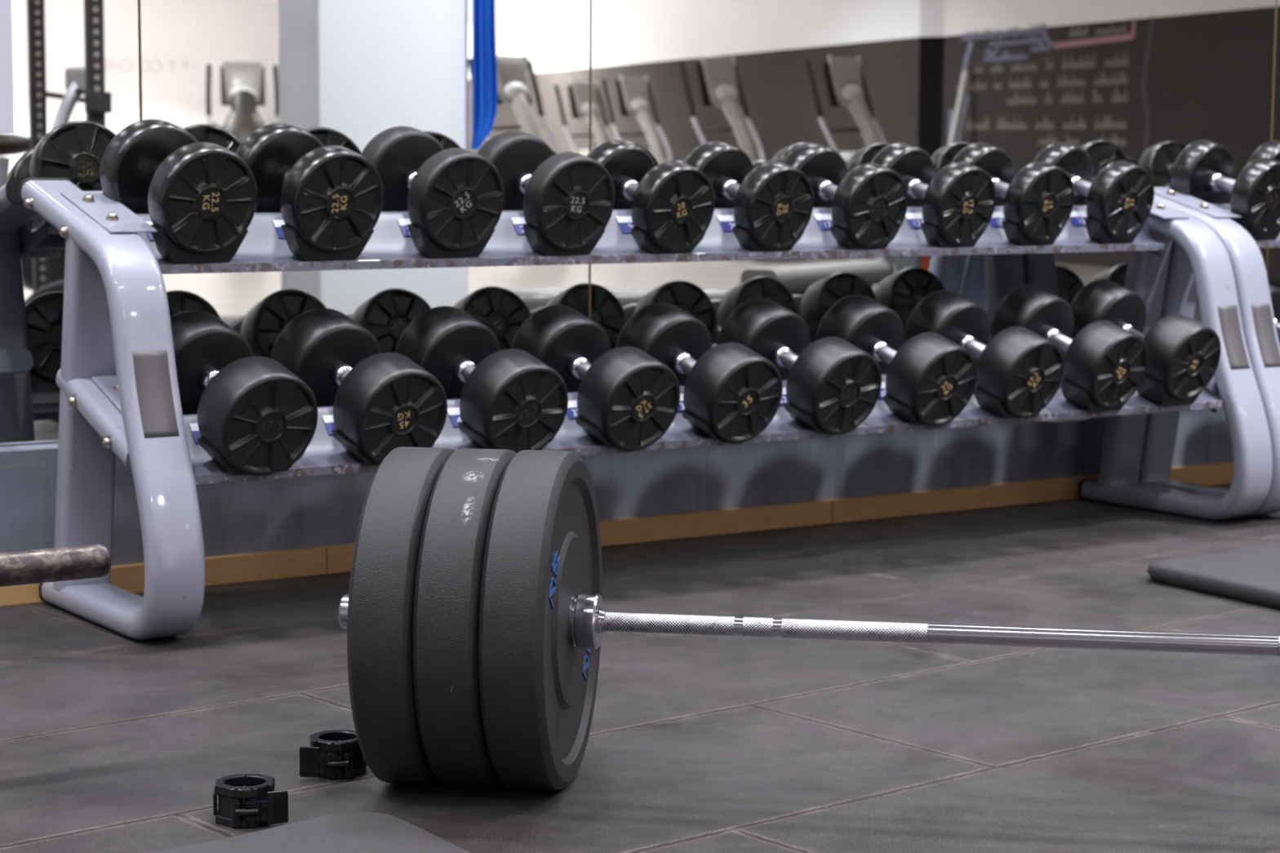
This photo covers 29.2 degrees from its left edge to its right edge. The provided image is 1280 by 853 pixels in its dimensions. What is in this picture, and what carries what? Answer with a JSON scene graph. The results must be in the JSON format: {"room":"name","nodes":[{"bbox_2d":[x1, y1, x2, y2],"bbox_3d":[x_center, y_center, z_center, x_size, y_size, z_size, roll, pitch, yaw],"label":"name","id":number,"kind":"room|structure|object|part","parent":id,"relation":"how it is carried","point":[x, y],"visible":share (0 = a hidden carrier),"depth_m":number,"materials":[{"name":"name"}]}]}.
{"room":"gym","nodes":[
{"label":"gym","id":0,"kind":"room"},
{"bbox_2d":[0,0,1232,565],"bbox_3d":[0.970,-1.544,5.952,14.400,3.450,0.220,-4,8,-34],"label":"wall","id":1,"kind":"structure","parent":0,"point":[247,517],"depth_m":5.44,"materials":[{"name":"grey paint"}]},
{"bbox_2d":[0,0,139,445],"bbox_3d":[-2.219,-0.967,3.800,3.052,2.160,0.006,-4,8,-34],"label":"wall mirror","id":2,"kind":"object","parent":1,"relation":"attached to","point":[75,63],"visible":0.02,"depth_m":4.62,"materials":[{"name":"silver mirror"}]},
{"bbox_2d":[0,0,13,133],"bbox_3d":[-1.306,-0.797,4.434,0.353,0.528,0.001,-4,8,-34],"label":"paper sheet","id":3,"kind":"object","parent":2,"relation":"attached to","point":[6,109],"visible":1,"depth_m":4.54,"materials":[{"name":"white paper"}]},
{"bbox_2d":[138,0,590,358],"bbox_3d":[-0.528,-1.083,4.933,1.018,2.160,0.006,-4,8,-34],"label":"wall mirror","id":4,"kind":"object","parent":1,"relation":"attached to","point":[461,73],"visible":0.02,"depth_m":4.98,"materials":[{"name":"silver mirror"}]},
{"bbox_2d":[0,462,1233,606],"bbox_3d":[0.984,0.157,6.015,14.298,0.054,0.019,-4,8,-34],"label":"baseboard","id":5,"kind":"structure","parent":1,"relation":"attached to","point":[313,561],"depth_m":5.50,"materials":[{"name":"brown wood"}]},
{"bbox_2d":[589,0,1275,357],"bbox_3d":[0.776,-1.172,5.807,2.121,2.160,0.006,-4,8,-34],"label":"wall mirror","id":6,"kind":"object","parent":1,"relation":"attached to","point":[1139,82],"visible":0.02,"depth_m":5.76,"materials":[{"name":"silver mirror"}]},
{"bbox_2d":[1266,247,1279,288],"bbox_3d":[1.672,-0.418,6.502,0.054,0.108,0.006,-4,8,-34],"label":"wall mirror","id":7,"kind":"object","parent":1,"relation":"attached to","point":[1273,265],"depth_m":6.50,"materials":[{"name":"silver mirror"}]},
{"bbox_2d":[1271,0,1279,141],"bbox_3d":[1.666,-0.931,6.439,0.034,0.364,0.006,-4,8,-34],"label":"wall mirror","id":8,"kind":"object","parent":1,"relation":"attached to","point":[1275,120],"depth_m":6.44,"materials":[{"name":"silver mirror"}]},
{"bbox_2d":[0,483,1279,852],"bbox_3d":[3.163,0.518,3.430,15.400,0.060,7.220,-4,8,-34],"label":"floor","id":9,"kind":"structure","parent":0,"point":[111,741],"depth_m":3.72,"materials":[{"name":"rubber"}]},
{"bbox_2d":[0,544,111,586],"bbox_3d":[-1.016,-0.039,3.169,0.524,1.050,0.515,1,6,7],"label":"barbell","id":10,"kind":"object","parent":9,"relation":"on","point":[22,567],"visible":1,"depth_m":3.34,"materials":[{"name":"metal"}]},
{"bbox_2d":[213,773,288,829],"bbox_3d":[-0.498,0.473,3.111,0.082,0.052,0.093,-3,7,-26],"label":"lock collar","id":11,"kind":"object","parent":9,"relation":"on","point":[246,801],"visible":1,"depth_m":3.08,"materials":[{"name":"black plastic"}]},
{"bbox_3d":[-0.505,0.483,3.079,0.013,0.036,0.013,-4,8,-34],"label":"hinge post","id":12,"kind":"part","parent":11,"relation":"part of","materials":[{"name":"black plastic"}]},
{"bbox_3d":[-0.486,0.483,3.082,0.013,0.036,0.013,-4,8,-34],"label":"hinge post","id":13,"kind":"part","parent":11,"relation":"part of","materials":[{"name":"black plastic"}]},
{"bbox_3d":[-0.477,0.481,3.077,0.033,0.024,0.009,-1,7,-11],"label":"latch arm","id":14,"kind":"part","parent":11,"relation":"part of","materials":[{"name":"black plastic"}]},
{"bbox_3d":[-0.455,0.478,3.085,0.027,0.042,0.006,-3,7,-25],"label":"latch lever","id":15,"kind":"part","parent":11,"relation":"part of","materials":[{"name":"black plastic"}]},
{"bbox_2d":[145,811,471,852],"bbox_3d":[-0.395,0.530,2.712,0.716,0.028,0.685,-4,8,-34],"label":"rubber mat","id":16,"kind":"object","parent":9,"relation":"on","point":[357,832],"visible":1,"depth_m":2.97,"materials":[{"name":"grey rubber"}]},
{"bbox_2d":[299,728,367,780],"bbox_3d":[-0.412,0.447,3.352,0.082,0.052,0.093,1,6,7],"label":"lock collar","id":17,"kind":"object","parent":9,"relation":"on","point":[335,754],"visible":0.94,"depth_m":3.32,"materials":[{"name":"black plastic"}]},
{"bbox_3d":[-0.445,0.452,3.314,0.027,0.042,0.006,1,6,6],"label":"latch lever","id":18,"kind":"part","parent":17,"relation":"part of","materials":[{"name":"black plastic"}]},
{"bbox_3d":[-0.421,0.455,3.314,0.033,0.024,0.009,0,6,-7],"label":"latch arm","id":19,"kind":"part","parent":17,"relation":"part of","materials":[{"name":"black plastic"}]},
{"bbox_3d":[-0.414,0.457,3.321,0.013,0.036,0.013,-5,8,-39],"label":"hinge post","id":20,"kind":"part","parent":17,"relation":"part of","materials":[{"name":"black plastic"}]},
{"bbox_3d":[-0.396,0.457,3.325,0.013,0.036,0.013,2,7,15],"label":"hinge post","id":21,"kind":"part","parent":17,"relation":"part of","materials":[{"name":"black plastic"}]},
{"bbox_2d":[346,446,454,785],"bbox_3d":[-0.295,0.253,3.304,0.083,0.450,0.450,1,6,9],"label":"bumper plate","id":22,"kind":"object","parent":9,"relation":"on","point":[382,582],"visible":0.53,"depth_m":3.11,"materials":[{"name":"rubber"}]},
{"bbox_2d":[412,448,516,787],"bbox_3d":[-0.211,0.255,3.291,0.084,0.450,0.450,1,6,9],"label":"bumper plate","id":23,"kind":"object","parent":9,"relation":"on","point":[449,568],"visible":0.5,"depth_m":3.10,"materials":[{"name":"rubber"}]},
{"bbox_2d":[478,449,602,791],"bbox_3d":[-0.128,0.257,3.277,0.083,0.450,0.450,1,6,9],"label":"bumper plate","id":24,"kind":"object","parent":9,"relation":"on","point":[543,547],"visible":0.94,"depth_m":3.12,"materials":[{"name":"rubber"}]},
{"bbox_2d":[17,177,1272,639],"bbox_3d":[0.155,-0.117,5.111,2.775,0.789,0.603,-4,8,-34],"label":"dumbbell rack","id":25,"kind":"object","parent":9,"relation":"on","point":[117,380],"visible":0.65,"depth_m":4.55,"materials":[{"name":"grey metal"}]},
{"bbox_3d":[-0.924,-0.018,4.349,0.102,0.158,0.338,-4,8,-34],"label":"shelf arm","id":26,"kind":"part","parent":25,"relation":"part of","materials":[{"name":"grey paint"}]},
{"bbox_3d":[-0.955,-0.386,4.415,0.087,0.069,0.240,-4,8,-34],"label":"mounting plate","id":27,"kind":"part","parent":25,"relation":"part of","materials":[{"name":"grey paint"}]},
{"bbox_3d":[-0.941,-0.041,4.373,0.103,0.785,0.597,-4,8,-34],"label":"frame","id":28,"kind":"part","parent":25,"relation":"part of","materials":[{"name":"grey paint"}]},
{"bbox_3d":[-0.887,-0.042,4.350,0.087,0.080,0.216,-4,8,-34],"label":"mounting plate","id":29,"kind":"part","parent":25,"relation":"part of","materials":[{"name":"grey paint"}]},
{"bbox_2d":[99,119,257,254],"bbox_3d":[-0.839,-0.437,4.467,0.196,0.242,0.283,-5,8,-39],"label":"dumbbell","id":30,"kind":"object","parent":25,"relation":"on","point":[202,196],"visible":0.93,"depth_m":4.40,"materials":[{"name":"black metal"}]},
{"bbox_3d":[-0.839,-0.437,4.467,0.048,0.048,0.133,-5,21,-39],"label":"handle","id":31,"kind":"part","parent":30,"relation":"part of","materials":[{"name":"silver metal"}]},
{"bbox_2d":[169,310,318,475],"bbox_3d":[-0.732,-0.062,4.357,0.192,0.275,0.363,-5,8,-39],"label":"dumbbell","id":32,"kind":"object","parent":25,"relation":"on","point":[255,411],"visible":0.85,"depth_m":4.26,"materials":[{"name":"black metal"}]},
{"bbox_3d":[-0.732,-0.062,4.357,0.048,0.048,0.133,-5,26,-39],"label":"handle","id":33,"kind":"part","parent":32,"relation":"part of","materials":[{"name":"silver metal"}]},
{"bbox_2d":[235,123,383,253],"bbox_3d":[-0.626,-0.449,4.610,0.194,0.240,0.283,-5,8,-39],"label":"dumbbell","id":34,"kind":"object","parent":25,"relation":"on","point":[332,196],"visible":0.93,"depth_m":4.54,"materials":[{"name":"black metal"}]},
{"bbox_3d":[-0.626,-0.449,4.610,0.048,0.048,0.133,-5,21,-39],"label":"handle","id":35,"kind":"part","parent":34,"relation":"part of","materials":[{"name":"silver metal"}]},
{"bbox_2d":[271,308,447,465],"bbox_3d":[-0.516,-0.074,4.502,0.190,0.273,0.362,-5,8,-39],"label":"dumbbell","id":36,"kind":"object","parent":25,"relation":"on","point":[384,402],"visible":0.88,"depth_m":4.41,"materials":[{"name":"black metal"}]},
{"bbox_3d":[-0.516,-0.074,4.502,0.048,0.048,0.133,-5,26,-39],"label":"handle","id":37,"kind":"part","parent":36,"relation":"part of","materials":[{"name":"silver metal"}]},
{"bbox_2d":[360,125,504,251],"bbox_3d":[-0.408,-0.462,4.756,0.192,0.238,0.282,-5,8,-39],"label":"dumbbell","id":38,"kind":"object","parent":25,"relation":"on","point":[455,195],"visible":0.91,"depth_m":4.69,"materials":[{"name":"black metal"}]},
{"bbox_3d":[-0.408,-0.462,4.756,0.048,0.048,0.133,-5,21,-39],"label":"handle","id":39,"kind":"part","parent":38,"relation":"part of","materials":[{"name":"silver metal"}]},
{"bbox_2d":[395,306,568,453],"bbox_3d":[-0.302,-0.086,4.646,0.187,0.270,0.362,-5,8,-39],"label":"dumbbell","id":40,"kind":"object","parent":25,"relation":"on","point":[513,400],"visible":0.89,"depth_m":4.56,"materials":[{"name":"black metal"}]},
{"bbox_3d":[-0.302,-0.086,4.646,0.048,0.048,0.133,-5,26,-39],"label":"handle","id":41,"kind":"part","parent":40,"relation":"part of","materials":[{"name":"silver metal"}]},
{"bbox_2d":[476,130,614,250],"bbox_3d":[-0.197,-0.471,4.898,0.191,0.236,0.281,-5,8,-39],"label":"dumbbell","id":42,"kind":"object","parent":25,"relation":"on","point":[567,197],"visible":0.81,"depth_m":4.82,"materials":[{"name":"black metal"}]},
{"bbox_3d":[-0.197,-0.471,4.898,0.048,0.048,0.133,-5,21,-39],"label":"handle","id":43,"kind":"part","parent":42,"relation":"part of","materials":[{"name":"silver metal"}]},
{"bbox_2d":[511,304,679,451],"bbox_3d":[-0.089,-0.097,4.788,0.184,0.267,0.360,-5,8,-39],"label":"dumbbell","id":44,"kind":"object","parent":25,"relation":"on","point":[626,393],"visible":0.91,"depth_m":4.69,"materials":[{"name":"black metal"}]},
{"bbox_3d":[-0.089,-0.097,4.788,0.048,0.048,0.133,-5,26,-39],"label":"handle","id":45,"kind":"part","parent":44,"relation":"part of","materials":[{"name":"silver metal"}]},
{"bbox_2d":[586,140,715,252],"bbox_3d":[0.009,-0.473,5.038,0.179,0.225,0.279,-5,8,-39],"label":"dumbbell","id":46,"kind":"object","parent":25,"relation":"on","point":[673,202],"visible":0.75,"depth_m":4.96,"materials":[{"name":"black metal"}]},
{"bbox_3d":[0.009,-0.473,5.038,0.048,0.048,0.133,-5,21,-39],"label":"handle","id":47,"kind":"part","parent":46,"relation":"part of","materials":[{"name":"silver metal"}]},
{"bbox_2d":[135,202,1167,274],"bbox_3d":[0.113,-0.408,5.145,2.543,0.143,0.260,-4,8,-34],"label":"tray","id":48,"kind":"object","parent":25,"relation":"on","point":[268,245],"depth_m":4.91,"materials":[{"name":"paint"}]},
{"bbox_2d":[615,302,782,443],"bbox_3d":[0.116,-0.110,4.926,0.183,0.266,0.360,-5,8,-39],"label":"dumbbell","id":49,"kind":"object","parent":25,"relation":"on","point":[734,389],"visible":0.86,"depth_m":4.83,"materials":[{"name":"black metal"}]},
{"bbox_3d":[0.116,-0.110,4.926,0.048,0.048,0.133,-5,26,-39],"label":"handle","id":50,"kind":"part","parent":49,"relation":"part of","materials":[{"name":"silver metal"}]},
{"bbox_2d":[182,337,1223,484],"bbox_3d":[0.215,-0.054,5.028,2.543,0.171,0.314,-4,8,-34],"label":"tray","id":51,"kind":"object","parent":25,"relation":"on","point":[329,452],"depth_m":4.84,"materials":[{"name":"paint"}]},
{"bbox_2d":[683,141,813,249],"bbox_3d":[0.220,-0.488,5.179,0.179,0.225,0.280,-5,8,-39],"label":"dumbbell","id":52,"kind":"object","parent":25,"relation":"on","point":[773,202],"visible":0.73,"depth_m":5.11,"materials":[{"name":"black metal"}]},
{"bbox_3d":[0.220,-0.488,5.179,0.048,0.048,0.133,-5,21,-39],"label":"handle","id":53,"kind":"part","parent":52,"relation":"part of","materials":[{"name":"silver metal"}]},
{"bbox_2d":[716,297,881,435],"bbox_3d":[0.326,-0.126,5.066,0.182,0.266,0.360,-5,8,-39],"label":"dumbbell","id":54,"kind":"object","parent":25,"relation":"on","point":[832,380],"visible":0.88,"depth_m":4.97,"materials":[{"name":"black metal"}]},
{"bbox_3d":[0.325,-0.126,5.066,0.048,0.048,0.133,-5,26,-39],"label":"handle","id":55,"kind":"part","parent":54,"relation":"part of","materials":[{"name":"silver metal"}]},
{"bbox_2d":[782,142,907,248],"bbox_3d":[0.433,-0.500,5.322,0.178,0.224,0.279,-5,8,-39],"label":"dumbbell","id":56,"kind":"object","parent":25,"relation":"on","point":[868,202],"visible":0.68,"depth_m":5.25,"materials":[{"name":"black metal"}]},
{"bbox_3d":[0.433,-0.500,5.322,0.048,0.048,0.133,-5,21,-39],"label":"handle","id":57,"kind":"part","parent":56,"relation":"part of","materials":[{"name":"silver metal"}]},
{"bbox_2d":[814,294,977,426],"bbox_3d":[0.540,-0.142,5.210,0.180,0.264,0.360,-5,8,-39],"label":"dumbbell","id":58,"kind":"object","parent":25,"relation":"on","point":[930,374],"visible":0.78,"depth_m":5.11,"materials":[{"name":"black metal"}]},
{"bbox_3d":[0.540,-0.142,5.210,0.048,0.048,0.133,-5,26,-39],"label":"handle","id":59,"kind":"part","parent":58,"relation":"part of","materials":[{"name":"silver metal"}]},
{"bbox_2d":[870,142,995,245],"bbox_3d":[0.642,-0.518,5.462,0.178,0.224,0.279,-5,8,-39],"label":"dumbbell","id":60,"kind":"object","parent":25,"relation":"on","point":[958,200],"visible":0.73,"depth_m":5.38,"materials":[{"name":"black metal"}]},
{"bbox_3d":[0.642,-0.517,5.462,0.048,0.048,0.133,-5,21,-39],"label":"handle","id":61,"kind":"part","parent":60,"relation":"part of","materials":[{"name":"silver metal"}]},
{"bbox_2d":[903,289,1064,417],"bbox_3d":[0.745,-0.160,5.347,0.179,0.263,0.359,-5,8,-39],"label":"dumbbell","id":62,"kind":"object","parent":25,"relation":"on","point":[1019,367],"visible":0.81,"depth_m":5.25,"materials":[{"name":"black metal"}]},
{"bbox_3d":[0.745,-0.160,5.347,0.048,0.048,0.133,-5,26,-39],"label":"handle","id":63,"kind":"part","parent":62,"relation":"part of","materials":[{"name":"silver metal"}]},
{"bbox_2d":[950,142,1074,242],"bbox_3d":[0.839,-0.533,5.593,0.177,0.224,0.279,-5,8,-39],"label":"dumbbell","id":64,"kind":"object","parent":25,"relation":"on","point":[1039,199],"visible":0.59,"depth_m":5.51,"materials":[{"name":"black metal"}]},
{"bbox_3d":[0.839,-0.533,5.593,0.048,0.048,0.133,-5,21,-39],"label":"handle","id":65,"kind":"part","parent":64,"relation":"part of","materials":[{"name":"silver metal"}]},
{"bbox_2d":[990,284,1148,408],"bbox_3d":[0.955,-0.180,5.487,0.177,0.261,0.359,-5,8,-39],"label":"dumbbell","id":66,"kind":"object","parent":25,"relation":"on","point":[1104,359],"visible":0.88,"depth_m":5.39,"materials":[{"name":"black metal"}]},
{"bbox_3d":[0.955,-0.180,5.487,0.048,0.048,0.133,-5,26,-39],"label":"handle","id":67,"kind":"part","parent":66,"relation":"part of","materials":[{"name":"silver metal"}]},
{"bbox_2d":[1032,142,1154,239],"bbox_3d":[1.049,-0.551,5.734,0.175,0.222,0.279,-5,8,-39],"label":"dumbbell","id":68,"kind":"object","parent":25,"relation":"on","point":[1120,197],"visible":0.73,"depth_m":5.65,"materials":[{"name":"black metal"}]},
{"bbox_3d":[1.049,-0.551,5.734,0.048,0.048,0.133,-5,21,-39],"label":"handle","id":69,"kind":"part","parent":68,"relation":"part of","materials":[{"name":"silver metal"}]},
{"bbox_2d":[1070,279,1221,399],"bbox_3d":[1.145,-0.200,5.613,0.178,0.262,0.359,-5,8,-39],"label":"dumbbell","id":70,"kind":"object","parent":25,"relation":"on","point":[1184,353],"visible":0.77,"depth_m":5.51,"materials":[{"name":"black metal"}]},
{"bbox_3d":[1.145,-0.200,5.613,0.038,0.038,0.133,-5,26,-39],"label":"handle","id":71,"kind":"part","parent":70,"relation":"part of","materials":[{"name":"silver metal"}]},
{"bbox_3d":[1.256,-0.188,5.786,0.087,0.080,0.216,-4,8,-34],"label":"mounting plate","id":72,"kind":"part","parent":25,"relation":"part of","materials":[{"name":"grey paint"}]},
{"bbox_3d":[1.189,-0.533,5.852,0.087,0.069,0.240,-4,8,-34],"label":"mounting plate","id":73,"kind":"part","parent":25,"relation":"part of","materials":[{"name":"grey paint"}]},
{"bbox_3d":[1.255,-0.191,5.845,0.103,0.785,0.597,-4,8,-34],"label":"frame","id":74,"kind":"part","parent":25,"relation":"part of","materials":[{"name":"grey paint"}]},
{"bbox_3d":[1.273,-0.169,5.821,0.102,0.158,0.338,-4,8,-34],"label":"shelf arm","id":75,"kind":"part","parent":25,"relation":"part of","materials":[{"name":"grey paint"}]},
{"bbox_2d":[338,592,1279,656],"bbox_3d":[0.593,0.274,3.164,2.015,0.074,0.074,1,6,9],"label":"barbell","id":76,"kind":"object","parent":9,"relation":"on","point":[588,620],"visible":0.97,"depth_m":3.19,"materials":[{"name":"silver metal"}]},
{"bbox_2d":[1137,186,1279,516],"bbox_3d":[2.445,-0.274,6.645,2.775,0.789,0.603,-4,8,-34],"label":"dumbbell rack","id":77,"kind":"object","parent":9,"relation":"on","point":[1242,246],"visible":0.55,"depth_m":5.82,"materials":[{"name":"silver metal"}]},
{"bbox_3d":[1.334,-0.543,5.949,0.087,0.069,0.240,-4,8,-34],"label":"mounting plate","id":78,"kind":"part","parent":77,"relation":"part of","materials":[{"name":"grey paint"}]},
{"bbox_2d":[1169,139,1279,234],"bbox_3d":[1.444,-0.585,5.997,0.180,0.226,0.280,-5,8,-39],"label":"dumbbell","id":79,"kind":"object","parent":77,"relation":"on","point":[1204,170],"visible":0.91,"depth_m":5.99,"materials":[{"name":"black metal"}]},
{"bbox_3d":[1.444,-0.585,5.997,0.048,0.048,0.133,-5,21,-39],"label":"handle","id":80,"kind":"part","parent":79,"relation":"part of","materials":[{"name":"silver metal"}]},
{"bbox_2d":[1212,196,1279,248],"bbox_3d":[2.402,-0.564,6.679,2.543,0.143,0.260,-4,8,-34],"label":"tray","id":81,"kind":"object","parent":77,"relation":"on","point":[1272,239],"depth_m":5.94,"materials":[{"name":"paint"}]},
{"bbox_2d":[1246,140,1279,164],"bbox_3d":[1.657,-0.600,6.140,0.180,0.226,0.280,-5,8,-39],"label":"dumbbell","id":82,"kind":"object","parent":77,"relation":"on","point":[1270,149],"visible":0.15,"depth_m":6.15,"materials":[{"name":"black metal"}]},
{"bbox_2d":[1268,284,1279,341],"bbox_3d":[1.551,-0.221,5.886,0.180,0.264,0.360,-5,8,-39],"label":"dumbbell","id":83,"kind":"object","parent":77,"relation":"on","point":[1274,291],"visible":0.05,"depth_m":5.91,"materials":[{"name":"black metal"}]},
{"bbox_3d":[1.551,-0.221,5.886,0.048,0.048,0.133,-5,26,-39],"label":"handle","id":84,"kind":"part","parent":83,"relation":"part of","materials":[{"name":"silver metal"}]},
{"bbox_2d":[1146,547,1279,608],"bbox_3d":[1.800,0.323,4.653,1.100,0.038,1.300,-3,7,-31],"label":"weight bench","id":85,"kind":"object","parent":9,"relation":"on","point":[1253,576],"visible":1,"depth_m":4.81,"materials":[{"name":"rubber"}]}
]}

